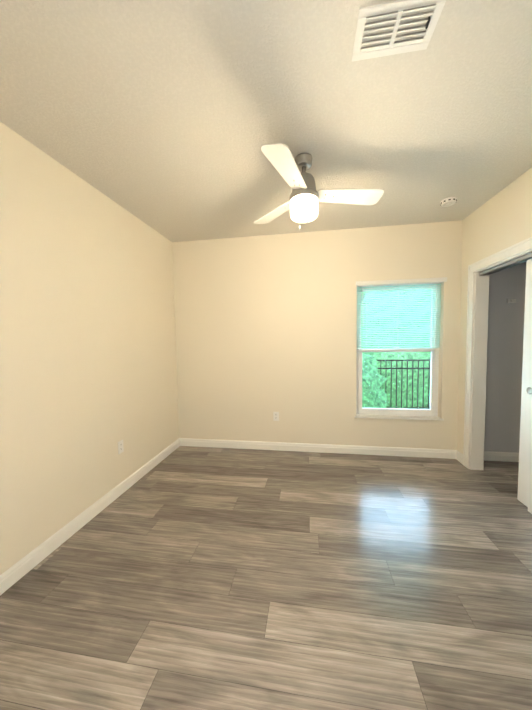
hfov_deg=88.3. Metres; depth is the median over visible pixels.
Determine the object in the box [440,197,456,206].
smoke detector
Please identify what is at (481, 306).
door frame
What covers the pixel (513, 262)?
trim
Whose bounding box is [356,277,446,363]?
window blind
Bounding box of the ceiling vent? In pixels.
[352,0,445,61]
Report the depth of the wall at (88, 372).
1.99 m
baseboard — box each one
[0,438,179,594]
[179,438,456,458]
[456,450,462,463]
[484,451,518,461]
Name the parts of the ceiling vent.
damper lever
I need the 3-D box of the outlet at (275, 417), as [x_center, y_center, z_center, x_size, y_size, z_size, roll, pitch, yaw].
[0.126,0.764,3.408,0.070,0.115,0.007,0,3,9]
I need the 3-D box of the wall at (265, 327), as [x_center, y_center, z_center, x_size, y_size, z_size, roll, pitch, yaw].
[0.885,-0.136,3.314,4.441,2.640,0.150,0,3,9]
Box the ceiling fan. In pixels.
[254,143,383,230]
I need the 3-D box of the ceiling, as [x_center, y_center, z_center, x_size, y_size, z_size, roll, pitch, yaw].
[0.516,-1.390,1.380,4.650,0.100,4.050,0,3,9]
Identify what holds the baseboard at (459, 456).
attached to the wall at (500, 221)
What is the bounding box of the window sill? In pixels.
[355,414,443,420]
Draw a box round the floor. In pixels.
[0,446,531,709]
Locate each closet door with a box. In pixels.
[517,259,531,506]
[528,416,531,513]
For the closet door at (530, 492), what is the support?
in the wall at (500, 221)
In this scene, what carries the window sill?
attached to the wall at (265, 327)
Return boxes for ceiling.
[0,0,531,241]
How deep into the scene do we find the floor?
1.50 m
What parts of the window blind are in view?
rail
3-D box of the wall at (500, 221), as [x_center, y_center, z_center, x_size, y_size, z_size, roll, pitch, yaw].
[1.925,-0.031,1.226,0.120,2.640,3.659,0,3,9]
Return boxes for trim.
[479,252,531,275]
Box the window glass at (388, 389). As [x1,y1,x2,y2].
[361,289,430,408]
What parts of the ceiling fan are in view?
blade, blade, light glass, blade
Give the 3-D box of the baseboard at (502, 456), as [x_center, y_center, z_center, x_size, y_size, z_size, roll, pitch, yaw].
[2.614,1.125,3.031,0.655,0.100,0.015,0,3,9]
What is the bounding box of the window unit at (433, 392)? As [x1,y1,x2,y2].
[356,283,439,415]
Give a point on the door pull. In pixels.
(529, 390)
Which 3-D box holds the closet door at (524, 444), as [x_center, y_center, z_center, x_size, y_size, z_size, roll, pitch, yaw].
[2.049,0.253,1.840,0.032,1.974,0.815,0,3,9]
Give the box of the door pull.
[526,387,531,393]
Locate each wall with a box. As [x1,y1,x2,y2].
[0,122,178,574]
[172,220,462,449]
[457,167,531,453]
[484,262,525,452]
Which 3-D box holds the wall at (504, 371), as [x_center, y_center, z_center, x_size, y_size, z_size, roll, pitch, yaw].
[2.593,-0.143,2.967,0.659,2.640,0.004,0,3,9]
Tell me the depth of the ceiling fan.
1.86 m
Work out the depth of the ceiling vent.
1.10 m
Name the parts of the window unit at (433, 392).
sash, sash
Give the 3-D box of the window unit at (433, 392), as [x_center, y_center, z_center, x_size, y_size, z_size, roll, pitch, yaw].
[1.539,-0.052,3.251,0.930,1.580,0.072,0,3,9]
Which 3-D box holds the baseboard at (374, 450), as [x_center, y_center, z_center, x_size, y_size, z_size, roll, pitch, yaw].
[0.508,1.140,3.367,3.362,0.100,0.015,0,3,9]
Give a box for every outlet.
[118,440,123,454]
[273,412,278,420]
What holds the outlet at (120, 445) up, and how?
attached to the wall at (88, 372)
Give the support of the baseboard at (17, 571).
attached to the wall at (88, 372)
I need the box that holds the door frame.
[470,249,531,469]

